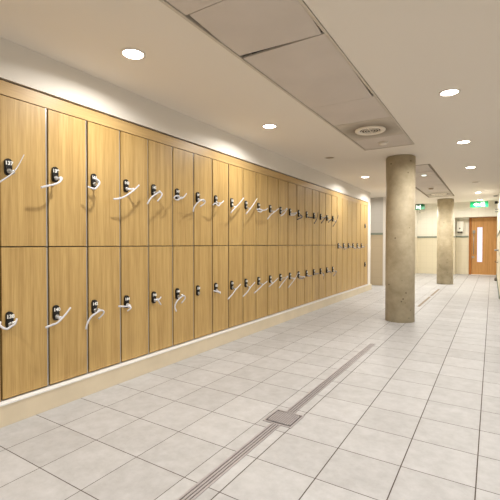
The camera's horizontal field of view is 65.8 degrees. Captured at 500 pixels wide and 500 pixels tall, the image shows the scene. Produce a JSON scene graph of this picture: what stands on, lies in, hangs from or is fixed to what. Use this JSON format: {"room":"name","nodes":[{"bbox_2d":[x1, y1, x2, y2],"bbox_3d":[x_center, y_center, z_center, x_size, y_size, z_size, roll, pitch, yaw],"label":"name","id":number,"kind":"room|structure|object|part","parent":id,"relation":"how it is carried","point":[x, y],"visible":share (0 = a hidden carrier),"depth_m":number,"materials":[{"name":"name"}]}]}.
{"room":"changing room","nodes":[
{"label":"changing room","id":0,"kind":"room"},
{"bbox_2d":[0,37,370,283],"bbox_3d":[-0.649,-0.135,4.239,0.799,2.242,13.700,1,1,32],"label":"wall","id":1,"kind":"structure","parent":0,"point":[20,65],"depth_m":3.09,"materials":[{"name":"beige paint"}]},
{"bbox_2d":[0,79,367,205],"bbox_3d":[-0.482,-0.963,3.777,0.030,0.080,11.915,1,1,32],"label":"trim","id":2,"kind":"structure","parent":1,"relation":"attached to","point":[7,89],"depth_m":3.05,"materials":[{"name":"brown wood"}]},
{"bbox_2d":[0,284,368,406],"bbox_3d":[-0.474,0.864,3.799,0.089,0.012,11.915,1,1,32],"label":"trim","id":3,"kind":"structure","parent":1,"relation":"attached to","point":[49,387],"depth_m":3.04,"materials":[{"name":"white metal"}]},
{"bbox_2d":[0,284,371,427],"bbox_3d":[-0.506,0.929,3.941,0.285,0.123,12.120,1,1,32],"label":"baseboard","id":4,"kind":"structure","parent":1,"relation":"attached to","point":[17,411],"depth_m":3.02,"materials":[{"name":"beige wood"}]},
{"bbox_2d":[0,247,48,399],"bbox_3d":[-1.566,0.426,2.484,0.527,0.889,0.283,1,1,32],"label":"locker","id":5,"kind":"object","parent":4,"relation":"on","point":[23,270],"visible":0.96,"depth_m":2.34,"materials":[{"name":"brown wood"}]},
{"bbox_2d":[0,318,17,329],"bbox_3d":[-1.389,0.425,2.211,0.051,0.056,0.105,0,1,19],"label":"wristband","id":6,"kind":"object","parent":5,"relation":"attached to","point":[13,323],"visible":1,"depth_m":2.21,"materials":[{"name":"white plastic"}]},
{"bbox_2d":[0,95,46,246],"bbox_3d":[-1.566,-0.461,2.470,0.527,0.878,0.283,1,1,32],"label":"locker","id":7,"kind":"object","parent":5,"relation":"on","point":[23,125],"visible":0.95,"depth_m":2.33,"materials":[{"name":"brown wood"}]},
{"bbox_2d":[0,155,23,182],"bbox_3d":[-1.381,-0.462,2.220,0.057,0.196,0.154,1,1,32],"label":"wristband","id":8,"kind":"object","parent":7,"relation":"attached to","point":[10,171],"visible":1,"depth_m":2.22,"materials":[{"name":"white plastic"}]},
{"bbox_2d":[47,247,87,384],"bbox_3d":[-1.414,0.423,2.726,0.527,0.889,0.283,1,1,32],"label":"locker","id":9,"kind":"object","parent":4,"relation":"on","point":[67,266],"visible":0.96,"depth_m":2.59,"materials":[{"name":"brown wood"}]},
{"bbox_2d":[45,307,70,328],"bbox_3d":[-1.231,0.430,2.473,0.056,0.112,0.175,1,1,32],"label":"wristband","id":10,"kind":"object","parent":9,"relation":"attached to","point":[60,318],"visible":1,"depth_m":2.47,"materials":[{"name":"white plastic"}]},
{"bbox_2d":[46,109,86,246],"bbox_3d":[-1.414,-0.465,2.712,0.527,0.878,0.283,1,1,32],"label":"locker","id":11,"kind":"object","parent":9,"relation":"on","point":[66,134],"visible":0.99,"depth_m":2.58,"materials":[{"name":"brown wood"}]},
{"bbox_2d":[40,177,62,188],"bbox_3d":[-1.238,-0.422,2.422,0.050,0.092,0.143,0,1,15],"label":"wristband","id":12,"kind":"object","parent":11,"relation":"attached to","point":[60,179],"visible":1,"depth_m":2.42,"materials":[{"name":"white plastic"}]},
{"bbox_2d":[87,247,120,371],"bbox_3d":[-1.263,0.419,2.967,0.527,0.889,0.283,1,1,32],"label":"locker","id":13,"kind":"object","parent":4,"relation":"on","point":[103,263],"visible":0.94,"depth_m":2.83,"materials":[{"name":"brown wood"}]},
{"bbox_2d":[85,308,104,328],"bbox_3d":[-1.091,0.476,2.697,0.056,0.128,0.150,1,1,32],"label":"wristband","id":14,"kind":"object","parent":13,"relation":"attached to","point":[98,310],"visible":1,"depth_m":2.69,"materials":[{"name":"white plastic"}]},
{"bbox_2d":[86,121,119,245],"bbox_3d":[-1.263,-0.469,2.954,0.527,0.878,0.283,1,1,32],"label":"locker","id":15,"kind":"object","parent":13,"relation":"on","point":[102,142],"visible":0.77,"depth_m":2.82,"materials":[{"name":"brown wood"}]},
{"bbox_2d":[87,177,99,189],"bbox_3d":[-1.091,-0.460,2.682,0.057,0.087,0.102,1,1,32],"label":"wristband","id":16,"kind":"object","parent":15,"relation":"attached to","point":[98,180],"visible":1,"depth_m":2.68,"materials":[{"name":"white plastic"}]},
{"bbox_2d":[120,247,148,361],"bbox_3d":[-1.111,0.415,3.209,0.527,0.889,0.283,1,1,32],"label":"locker","id":17,"kind":"object","parent":4,"relation":"on","point":[134,287],"visible":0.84,"depth_m":3.07,"materials":[{"name":"brown wood"}]},
{"bbox_2d":[118,304,131,311],"bbox_3d":[-0.951,0.438,2.921,0.058,0.059,0.129,1,1,32],"label":"wristband","id":18,"kind":"object","parent":17,"relation":"attached to","point":[128,305],"visible":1,"depth_m":2.93,"materials":[{"name":"white plastic"}]},
{"bbox_2d":[120,131,147,245],"bbox_3d":[-1.111,-0.472,3.196,0.527,0.878,0.283,1,1,32],"label":"locker","id":19,"kind":"object","parent":17,"relation":"on","point":[133,149],"visible":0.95,"depth_m":3.06,"materials":[{"name":"brown wood"}]},
{"bbox_2d":[113,185,139,199],"bbox_3d":[-0.941,-0.437,2.925,0.058,0.144,0.248,1,1,32],"label":"wristband","id":20,"kind":"object","parent":19,"relation":"attached to","point":[132,189],"visible":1,"depth_m":2.93,"materials":[{"name":"white plastic"}]},
{"bbox_2d":[117,246,172,352],"bbox_3d":[-0.960,0.412,3.451,0.527,0.889,0.283,1,1,32],"label":"locker","id":21,"kind":"object","parent":4,"relation":"on","point":[160,258],"visible":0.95,"depth_m":3.32,"materials":[{"name":"brown wood"}]},
{"bbox_3d":[-0.769,0.412,3.329,0.019,0.886,0.266,1,1,32],"label":"door","id":22,"kind":"part","parent":21,"relation":"part of","materials":[{"name":"brown wood"}]},
{"bbox_2d":[148,140,172,245],"bbox_3d":[-0.960,-0.476,3.438,0.527,0.878,0.283,1,1,32],"label":"locker","id":23,"kind":"object","parent":21,"relation":"on","point":[159,155],"visible":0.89,"depth_m":3.30,"materials":[{"name":"brown wood"}]},
{"bbox_2d":[147,190,162,203],"bbox_3d":[-0.791,-0.430,3.163,0.058,0.131,0.165,1,1,32],"label":"wristband","id":24,"kind":"object","parent":23,"relation":"attached to","point":[158,191],"visible":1,"depth_m":3.17,"materials":[{"name":"white plastic"}]},
{"bbox_2d":[172,246,193,344],"bbox_3d":[-0.808,0.408,3.693,0.527,0.889,0.283,1,1,32],"label":"locker","id":25,"kind":"object","parent":4,"relation":"on","point":[183,256],"visible":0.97,"depth_m":3.56,"materials":[{"name":"brown wood"}]},
{"bbox_2d":[174,294,185,311],"bbox_3d":[-0.635,0.468,3.426,0.057,0.148,0.143,1,1,32],"label":"wristband","id":26,"kind":"object","parent":25,"relation":"attached to","point":[181,295],"visible":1,"depth_m":3.42,"materials":[{"name":"white plastic"}]},
{"bbox_2d":[172,147,193,245],"bbox_3d":[-0.808,-0.479,3.680,0.527,0.878,0.283,1,1,32],"label":"locker","id":27,"kind":"object","parent":25,"relation":"on","point":[182,161],"visible":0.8,"depth_m":3.54,"materials":[{"name":"brown wood"}]},
{"bbox_2d":[174,193,186,200],"bbox_3d":[-0.627,-0.473,3.425,0.057,0.080,0.173,1,1,32],"label":"wristband","id":28,"kind":"object","parent":27,"relation":"attached to","point":[181,197],"visible":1,"depth_m":3.39,"materials":[{"name":"white plastic"}]},
{"bbox_2d":[194,246,211,338],"bbox_3d":[-0.657,0.405,3.935,0.527,0.889,0.283,1,1,32],"label":"locker","id":29,"kind":"object","parent":4,"relation":"on","point":[202,255],"visible":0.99,"depth_m":3.80,"materials":[{"name":"brown wood"}]},
{"bbox_2d":[193,154,211,245],"bbox_3d":[-0.657,-0.483,3.922,0.527,0.878,0.283,1,1,32],"label":"locker","id":30,"kind":"object","parent":29,"relation":"on","point":[202,166],"visible":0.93,"depth_m":3.78,"materials":[{"name":"brown wood"}]},
{"bbox_2d":[193,199,205,211],"bbox_3d":[-0.492,-0.421,3.641,0.058,0.136,0.176,1,1,32],"label":"wristband","id":31,"kind":"object","parent":30,"relation":"attached to","point":[203,200],"visible":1,"depth_m":3.64,"materials":[{"name":"white plastic"}]},
{"bbox_2d":[212,246,227,332],"bbox_3d":[-0.505,0.401,4.177,0.527,0.889,0.283,1,1,32],"label":"locker","id":32,"kind":"object","parent":4,"relation":"on","point":[219,253],"visible":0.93,"depth_m":4.04,"materials":[{"name":"brown wood"}]},
{"bbox_2d":[212,159,227,245],"bbox_3d":[-0.505,-0.487,4.164,0.527,0.878,0.283,1,1,32],"label":"locker","id":33,"kind":"object","parent":32,"relation":"on","point":[219,169],"visible":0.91,"depth_m":4.02,"materials":[{"name":"brown wood"}]},
{"bbox_2d":[228,246,242,327],"bbox_3d":[-0.354,0.397,4.419,0.527,0.889,0.283,1,1,32],"label":"locker","id":34,"kind":"object","parent":4,"relation":"on","point":[235,253],"visible":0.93,"depth_m":4.28,"materials":[{"name":"brown wood"}]},
{"bbox_2d":[228,164,242,245],"bbox_3d":[-0.354,-0.490,4.406,0.527,0.878,0.283,1,1,32],"label":"locker","id":35,"kind":"object","parent":34,"relation":"on","point":[235,174],"visible":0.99,"depth_m":4.27,"materials":[{"name":"brown wood"}]},
{"bbox_2d":[243,246,255,322],"bbox_3d":[-0.202,0.394,4.661,0.527,0.889,0.283,1,1,32],"label":"locker","id":36,"kind":"object","parent":4,"relation":"on","point":[249,252],"visible":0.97,"depth_m":4.53,"materials":[{"name":"brown wood"}]},
{"bbox_2d":[243,169,255,245],"bbox_3d":[-0.202,-0.494,4.648,0.527,0.878,0.283,1,1,32],"label":"locker","id":37,"kind":"object","parent":36,"relation":"on","point":[249,177],"visible":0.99,"depth_m":4.51,"materials":[{"name":"brown wood"}]},
{"bbox_2d":[256,246,266,318],"bbox_3d":[-0.051,0.390,4.903,0.527,0.889,0.283,1,1,32],"label":"locker","id":38,"kind":"object","parent":4,"relation":"on","point":[261,251],"visible":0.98,"depth_m":4.76,"materials":[{"name":"brown wood"}]},
{"bbox_2d":[256,173,266,244],"bbox_3d":[-0.051,-0.498,4.890,0.527,0.878,0.283,1,1,32],"label":"locker","id":39,"kind":"object","parent":38,"relation":"on","point":[261,180],"visible":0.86,"depth_m":4.75,"materials":[{"name":"brown wood"}]},
{"bbox_2d":[267,246,277,314],"bbox_3d":[0.101,0.386,5.145,0.527,0.889,0.283,1,1,32],"label":"locker","id":40,"kind":"object","parent":4,"relation":"on","point":[272,251],"visible":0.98,"depth_m":5.00,"materials":[{"name":"brown wood"}]},
{"bbox_2d":[267,176,277,244],"bbox_3d":[0.101,-0.501,5.132,0.527,0.878,0.283,1,1,32],"label":"locker","id":41,"kind":"object","parent":40,"relation":"on","point":[272,183],"visible":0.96,"depth_m":4.99,"materials":[{"name":"brown wood"}]},
{"bbox_2d":[278,246,287,311],"bbox_3d":[0.252,0.383,5.387,0.527,0.889,0.283,1,1,32],"label":"locker","id":42,"kind":"object","parent":4,"relation":"on","point":[282,250],"visible":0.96,"depth_m":5.25,"materials":[{"name":"brown wood"}]},
{"bbox_2d":[278,179,287,244],"bbox_3d":[0.252,-0.505,5.374,0.527,0.878,0.283,1,1,32],"label":"locker","id":43,"kind":"object","parent":42,"relation":"on","point":[282,185],"visible":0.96,"depth_m":5.23,"materials":[{"name":"brown wood"}]},
{"bbox_2d":[288,246,295,308],"bbox_3d":[0.404,0.379,5.629,0.527,0.889,0.283,1,1,32],"label":"locker","id":44,"kind":"object","parent":4,"relation":"on","point":[291,249],"visible":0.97,"depth_m":5.48,"materials":[{"name":"brown wood"}]},
{"bbox_2d":[288,182,296,244],"bbox_3d":[0.404,-0.508,5.616,0.527,0.878,0.283,1,1,32],"label":"locker","id":45,"kind":"object","parent":44,"relation":"on","point":[292,188],"visible":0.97,"depth_m":5.48,"materials":[{"name":"brown wood"}]},
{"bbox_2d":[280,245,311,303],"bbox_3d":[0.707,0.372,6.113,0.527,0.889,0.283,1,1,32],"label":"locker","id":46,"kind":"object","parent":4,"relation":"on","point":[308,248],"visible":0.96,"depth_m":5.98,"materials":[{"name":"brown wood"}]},
{"bbox_3d":[0.898,0.372,5.990,0.019,0.886,0.266,1,1,32],"label":"door","id":47,"kind":"part","parent":46,"relation":"part of","materials":[{"name":"brown wood"}]},
{"bbox_2d":[305,187,311,244],"bbox_3d":[0.707,-0.516,6.100,0.527,0.878,0.283,1,1,32],"label":"locker","id":48,"kind":"object","parent":46,"relation":"on","point":[308,192],"visible":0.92,"depth_m":5.96,"materials":[{"name":"brown wood"}]},
{"bbox_2d":[296,245,304,305],"bbox_3d":[0.555,0.376,5.871,0.527,0.889,0.283,1,1,32],"label":"locker","id":49,"kind":"object","parent":4,"relation":"on","point":[300,249],"visible":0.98,"depth_m":5.73,"materials":[{"name":"brown wood"}]},
{"bbox_2d":[296,185,304,244],"bbox_3d":[0.555,-0.512,5.858,0.527,0.878,0.283,1,1,32],"label":"locker","id":50,"kind":"object","parent":49,"relation":"on","point":[300,224],"visible":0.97,"depth_m":5.72,"materials":[{"name":"brown wood"}]},
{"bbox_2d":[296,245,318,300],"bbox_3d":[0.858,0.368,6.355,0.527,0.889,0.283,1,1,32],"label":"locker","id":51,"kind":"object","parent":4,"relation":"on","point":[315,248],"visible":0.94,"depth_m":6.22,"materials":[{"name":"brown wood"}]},
{"bbox_2d":[312,190,318,244],"bbox_3d":[0.858,-0.519,6.342,0.527,0.878,0.283,1,1,32],"label":"locker","id":52,"kind":"object","parent":51,"relation":"on","point":[315,194],"visible":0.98,"depth_m":6.20,"materials":[{"name":"brown wood"}]},
{"bbox_3d":[1.049,0.369,6.232,0.019,0.886,0.266,1,1,32],"label":"door","id":53,"kind":"part","parent":51,"relation":"part of","materials":[{"name":"brown wood"}]},
{"bbox_2d":[319,245,324,298],"bbox_3d":[1.010,0.365,6.597,0.527,0.889,0.283,1,1,32],"label":"locker","id":54,"kind":"object","parent":4,"relation":"on","point":[321,247],"visible":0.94,"depth_m":6.45,"materials":[{"name":"brown wood"}]},
{"bbox_2d":[319,192,324,244],"bbox_3d":[1.010,-0.523,6.583,0.527,0.878,0.283,1,1,32],"label":"locker","id":55,"kind":"object","parent":54,"relation":"on","point":[321,195],"visible":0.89,"depth_m":6.43,"materials":[{"name":"brown wood"}]},
{"bbox_2d":[325,245,330,296],"bbox_3d":[1.161,0.361,6.839,0.527,0.889,0.283,1,1,32],"label":"locker","id":56,"kind":"object","parent":4,"relation":"on","point":[327,247],"visible":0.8,"depth_m":6.68,"materials":[{"name":"brown wood"}]},
{"bbox_2d":[325,194,330,244],"bbox_3d":[1.161,-0.527,6.825,0.527,0.878,0.283,1,1,32],"label":"locker","id":57,"kind":"object","parent":56,"relation":"on","point":[327,196],"visible":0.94,"depth_m":6.66,"materials":[{"name":"brown wood"}]},
{"bbox_2d":[331,245,336,294],"bbox_3d":[1.313,0.357,7.081,0.527,0.889,0.283,1,1,32],"label":"locker","id":58,"kind":"object","parent":4,"relation":"on","point":[333,247],"visible":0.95,"depth_m":6.93,"materials":[{"name":"brown wood"}]},
{"bbox_2d":[331,195,336,244],"bbox_3d":[1.313,-0.530,7.067,0.527,0.878,0.283,1,1,32],"label":"locker","id":59,"kind":"object","parent":58,"relation":"on","point":[333,198],"visible":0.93,"depth_m":6.91,"materials":[{"name":"brown wood"}]},
{"bbox_2d":[337,197,341,292],"bbox_3d":[1.470,-0.089,7.324,0.527,1.774,0.293,1,1,32],"label":"locker","id":60,"kind":"object","parent":4,"relation":"on","point":[339,200],"visible":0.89,"depth_m":7.19,"materials":[{"name":"brown wood"}]},
{"bbox_2d":[342,198,346,291],"bbox_3d":[1.626,-0.092,7.574,0.527,1.774,0.293,1,1,32],"label":"locker","id":61,"kind":"object","parent":4,"relation":"on","point":[344,201],"visible":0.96,"depth_m":7.43,"materials":[{"name":"brown wood"}]},
{"bbox_2d":[347,200,351,289],"bbox_3d":[1.783,-0.096,7.825,0.527,1.774,0.293,1,1,32],"label":"locker","id":62,"kind":"object","parent":4,"relation":"on","point":[349,203],"visible":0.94,"depth_m":7.69,"materials":[{"name":"brown wood"}]},
{"bbox_2d":[352,201,355,288],"bbox_3d":[1.940,-0.100,8.075,0.527,1.774,0.293,1,1,32],"label":"locker","id":63,"kind":"object","parent":4,"relation":"on","point":[353,203],"visible":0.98,"depth_m":7.93,"materials":[{"name":"brown wood"}]},
{"bbox_2d":[356,203,359,286],"bbox_3d":[2.096,-0.104,8.325,0.527,1.774,0.293,1,1,32],"label":"locker","id":64,"kind":"object","parent":4,"relation":"on","point":[357,204],"visible":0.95,"depth_m":8.17,"materials":[{"name":"brown wood"}]},
{"bbox_2d":[360,204,363,285],"bbox_3d":[2.253,-0.107,8.575,0.527,1.774,0.293,1,1,32],"label":"locker","id":65,"kind":"object","parent":4,"relation":"on","point":[361,205],"visible":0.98,"depth_m":8.42,"materials":[{"name":"brown wood"}]},
{"bbox_2d":[364,245,367,284],"bbox_3d":[2.409,0.331,8.832,0.527,0.889,0.293,1,1,32],"label":"locker","id":66,"kind":"object","parent":4,"relation":"on","point":[365,246],"visible":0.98,"depth_m":8.69,"materials":[{"name":"brown wood"}]},
{"bbox_2d":[364,205,367,244],"bbox_3d":[2.409,-0.556,8.819,0.527,0.878,0.293,1,1,32],"label":"locker","id":67,"kind":"object","parent":66,"relation":"on","point":[365,207],"visible":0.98,"depth_m":8.66,"materials":[{"name":"brown wood"}]},
{"bbox_2d":[0,273,499,499],"bbox_3d":[3.396,1.028,5.441,6.400,0.120,20.000,1,1,32],"label":"floor","id":68,"kind":"structure","parent":0,"point":[416,416],"depth_m":2.33,"materials":[{"name":"tile"}]},
{"bbox_2d":[177,343,374,499],"bbox_3d":[-0.173,1.022,1.734,0.060,0.004,5.530,1,1,32],"label":"floor drain","id":69,"kind":"object","parent":68,"relation":"on","point":[214,475],"visible":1,"depth_m":2.03,"materials":[{"name":"silver metal"}]},
{"bbox_2d":[263,409,303,428],"bbox_3d":[0.203,1.012,2.330,0.187,0.006,0.187,1,1,32],"label":"drain cover","id":70,"kind":"object","parent":68,"relation":"on","point":[283,418],"visible":1,"depth_m":2.32,"materials":[{"name":"silver metal"}]},
{"bbox_3d":[0.203,1.012,2.330,0.151,0.004,0.155,1,1,32],"label":"plate","id":71,"kind":"part","parent":70,"relation":"part of","materials":[{"name":"silver metal"}]},
{"bbox_2d":[385,154,415,322],"bbox_3d":[2.067,-0.151,5.323,0.380,2.242,0.380,1,1,32],"label":"concrete pillar","id":72,"kind":"structure","parent":68,"relation":"on","point":[400,169],"depth_m":5.16,"materials":[{"name":"grey concrete"}]},
{"bbox_2d":[437,198,453,283],"bbox_3d":[5.179,-0.225,10.264,0.396,2.242,0.396,1,1,32],"label":"concrete pillar","id":73,"kind":"structure","parent":68,"relation":"on","point":[445,207],"depth_m":10.10,"materials":[{"name":"grey concrete"}]},
{"bbox_2d":[0,0,499,203],"bbox_3d":[3.396,-1.473,5.403,6.400,0.400,20.000,1,1,32],"label":"ceiling","id":74,"kind":"structure","parent":0,"point":[409,52],"depth_m":2.69,"materials":[{"name":"beige paint"}]},
{"bbox_2d":[120,47,145,59],"bbox_3d":[-0.732,-1.226,2.422,0.159,0.006,0.159,1,1,32],"label":"recessed light","id":75,"kind":"object","parent":74,"relation":"in","point":[130,53],"visible":1,"depth_m":2.42,"materials":[{"name":"beige"}]},
{"bbox_2d":[166,0,221,14],"bbox_3d":[-0.391,-1.221,1.414,0.546,0.012,1.087,1,1,32],"label":"ceiling panel","id":76,"kind":"object","parent":74,"relation":"attached to","point":[186,7],"visible":1,"depth_m":1.93,"materials":[{"name":"paint"}]},
{"bbox_2d":[189,0,320,55],"bbox_3d":[0.042,-1.232,2.107,0.548,0.012,0.538,1,1,32],"label":"ceiling panel","id":77,"kind":"object","parent":74,"relation":"attached to","point":[244,26],"visible":0.88,"depth_m":2.08,"materials":[{"name":"paint"}]},
{"bbox_2d":[262,124,276,128],"bbox_3d":[0.197,-1.248,3.905,0.159,0.006,0.159,1,1,32],"label":"recessed light","id":78,"kind":"object","parent":74,"relation":"in","point":[266,126],"visible":1,"depth_m":3.91,"materials":[{"name":"beige"}]},
{"bbox_2d":[159,0,413,150],"bbox_3d":[0.508,-1.248,2.851,0.592,0.034,4.524,1,1,32],"label":"trim","id":79,"kind":"structure","parent":74,"relation":"attached to","point":[188,17],"depth_m":2.48,"materials":[{"name":"beige paint"}]},
{"bbox_2d":[243,32,371,108],"bbox_3d":[0.478,-1.242,2.802,0.548,0.012,1.088,1,1,32],"label":"ceiling panel","id":80,"kind":"object","parent":74,"relation":"attached to","point":[312,70],"visible":0.85,"depth_m":2.66,"materials":[{"name":"paint"}]},
{"bbox_2d":[252,26,372,94],"bbox_3d":[0.508,-1.345,2.850,0.640,0.020,4.572,1,1,32],"label":"trim","id":81,"kind":"structure","parent":74,"relation":"attached to","point":[318,26],"depth_m":2.58,"materials":[{"name":"black metal"}]},
{"bbox_2d":[312,95,389,125],"bbox_3d":[0.924,-1.253,3.516,0.546,0.012,0.586,1,1,32],"label":"ceiling panel","id":82,"kind":"object","parent":74,"relation":"attached to","point":[369,108],"visible":0.82,"depth_m":3.48,"materials":[{"name":"paint"}]},
{"bbox_2d":[335,117,403,140],"bbox_3d":[1.259,-1.261,4.051,0.546,0.012,0.664,1,1,32],"label":"ceiling panel","id":83,"kind":"object","parent":74,"relation":"attached to","point":[392,128],"visible":0.79,"depth_m":3.96,"materials":[{"name":"paint"}]},
{"bbox_2d":[355,126,385,134],"bbox_3d":[1.258,-1.248,4.051,0.310,0.014,0.310,1,1,32],"label":"air vent","id":84,"kind":"object","parent":83,"relation":"attached to","point":[367,130],"visible":1,"depth_m":4.03,"materials":[{"name":"beige metal"}]},
{"bbox_2d":[355,134,411,149],"bbox_3d":[1.568,-1.268,4.544,0.546,0.012,0.488,1,1,32],"label":"ceiling panel","id":85,"kind":"object","parent":74,"relation":"attached to","point":[401,139],"visible":0.82,"depth_m":4.50,"materials":[{"name":"paint"}]},
{"bbox_2d":[378,141,387,144],"bbox_3d":[1.560,-1.247,4.527,0.110,0.030,0.110,1,1,32],"label":"smoke detector","id":86,"kind":"object","parent":85,"relation":"attached to","point":[380,142],"visible":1,"depth_m":4.49,"materials":[{"name":"beige plastic"}]},
{"bbox_2d":[415,204,424,209],"bbox_3d":[5.032,-1.230,11.464,0.275,0.266,0.052,1,1,32],"label":"exit sign","id":87,"kind":"object","parent":74,"relation":"hanging from","point":[417,206],"visible":0.89,"depth_m":11.45,"materials":[{"name":"green plastic"}]},
{"bbox_2d":[416,165,432,172],"bbox_3d":[2.607,-1.293,6.202,0.528,0.012,0.664,1,1,32],"label":"ceiling panel","id":88,"kind":"object","parent":74,"relation":"attached to","point":[420,168],"visible":0.29,"depth_m":6.13,"materials":[{"name":"paint"}]},
{"bbox_2d":[416,171,436,176],"bbox_3d":[2.909,-1.300,6.684,0.528,0.012,0.426,1,1,32],"label":"ceiling panel","id":89,"kind":"object","parent":74,"relation":"attached to","point":[432,173],"visible":0.47,"depth_m":6.63,"materials":[{"name":"paint"}]},
{"bbox_2d":[416,176,443,185],"bbox_3d":[3.336,-1.311,7.367,0.528,0.012,1.136,1,1,32],"label":"ceiling panel","id":90,"kind":"object","parent":74,"relation":"attached to","point":[427,180],"visible":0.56,"depth_m":7.37,"materials":[{"name":"paint"}]},
{"bbox_2d":[416,184,448,192],"bbox_3d":[3.943,-1.325,8.337,0.528,0.012,1.106,1,1,32],"label":"ceiling panel","id":91,"kind":"object","parent":74,"relation":"attached to","point":[437,188],"visible":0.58,"depth_m":8.29,"materials":[{"name":"paint"}]},
{"bbox_2d":[416,164,453,197],"bbox_3d":[3.609,-1.322,7.803,0.592,0.034,4.502,1,1,32],"label":"trim","id":92,"kind":"structure","parent":74,"relation":"attached to","point":[423,164],"depth_m":7.76,"materials":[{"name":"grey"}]},
{"bbox_2d":[424,191,452,196],"bbox_3d":[4.519,-1.339,9.256,0.528,0.012,1.014,1,1,32],"label":"ceiling panel","id":93,"kind":"object","parent":74,"relation":"attached to","point":[449,193],"visible":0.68,"depth_m":9.11,"materials":[{"name":"paint"}]},
{"bbox_2d":[438,88,460,96],"bbox_3d":[1.566,-1.235,3.037,0.159,0.006,0.159,1,1,32],"label":"recessed light","id":94,"kind":"object","parent":74,"relation":"in","point":[453,91],"visible":1,"depth_m":3.04,"materials":[{"name":"beige glass"}]},
{"bbox_2d":[456,140,470,143],"bbox_3d":[2.489,-1.257,4.511,0.159,0.006,0.159,1,1,32],"label":"recessed light","id":95,"kind":"object","parent":74,"relation":"in","point":[463,141],"visible":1,"depth_m":4.52,"materials":[{"name":"beige"}]},
{"bbox_2d":[470,200,488,207],"bbox_3d":[6.317,-1.266,10.664,0.440,0.172,0.060,1,1,32],"label":"exit sign","id":96,"kind":"object","parent":74,"relation":"hanging from","point":[473,204],"visible":0.99,"depth_m":10.65,"materials":[{"name":"green plastic"}]},
{"bbox_2d":[370,197,382,285],"bbox_3d":[3.069,-0.222,10.081,0.900,2.242,0.150,1,1,32],"label":"wall","id":97,"kind":"structure","parent":0,"point":[376,246],"depth_m":9.88,"materials":[{"name":"paint"}]},
{"bbox_2d":[383,197,385,285],"bbox_3d":[3.404,-0.218,9.777,0.070,2.242,0.070,1,1,32],"label":"trim","id":98,"kind":"structure","parent":97,"relation":"attached to","point":[384,198],"depth_m":9.75,"materials":[{"name":"beige paint"}]},
{"bbox_2d":[415,210,417,273],"bbox_3d":[4.396,-0.384,12.198,0.900,2.502,4.850,1,1,32],"label":"wall","id":99,"kind":"structure","parent":0,"point":[416,211],"depth_m":13.81,"materials":[{"name":"paint"}]},
{"bbox_2d":[417,200,496,273],"bbox_3d":[7.353,-0.404,13.502,2.730,2.502,0.500,1,1,32],"label":"wall","id":100,"kind":"structure","parent":0,"point":[427,218],"depth_m":13.67,"materials":[{"name":"paint"}]},
{"bbox_2d":[417,236,454,237],"bbox_3d":[6.567,-0.463,13.687,1.200,0.055,0.020,1,1,32],"label":"trim","id":101,"kind":"structure","parent":100,"relation":"attached to","point":[417,236],"depth_m":13.82,"materials":[{"name":"grey tile"}]},
{"bbox_2d":[457,221,463,232],"bbox_3d":[7.359,-0.796,13.543,0.210,0.415,0.114,1,1,32],"label":"soap dispenser","id":102,"kind":"object","parent":100,"relation":"attached to","point":[460,224],"visible":1,"depth_m":13.49,"materials":[{"name":"white plastic"}]},
{"bbox_2d":[469,217,496,275],"bbox_3d":[7.927,-0.148,13.182,0.815,2.000,0.140,1,1,32],"label":"door","id":103,"kind":"structure","parent":100,"relation":"in","point":[482,230],"depth_m":13.20,"materials":[{"name":"brown wood"}]},
{"bbox_2d":[496,191,499,294],"bbox_3d":[7.886,-0.343,9.453,3.070,2.502,6.800,1,1,32],"label":"wall","id":104,"kind":"structure","parent":0,"point":[498,205],"depth_m":9.20,"materials":[{"name":"beige paint"}]}
]}

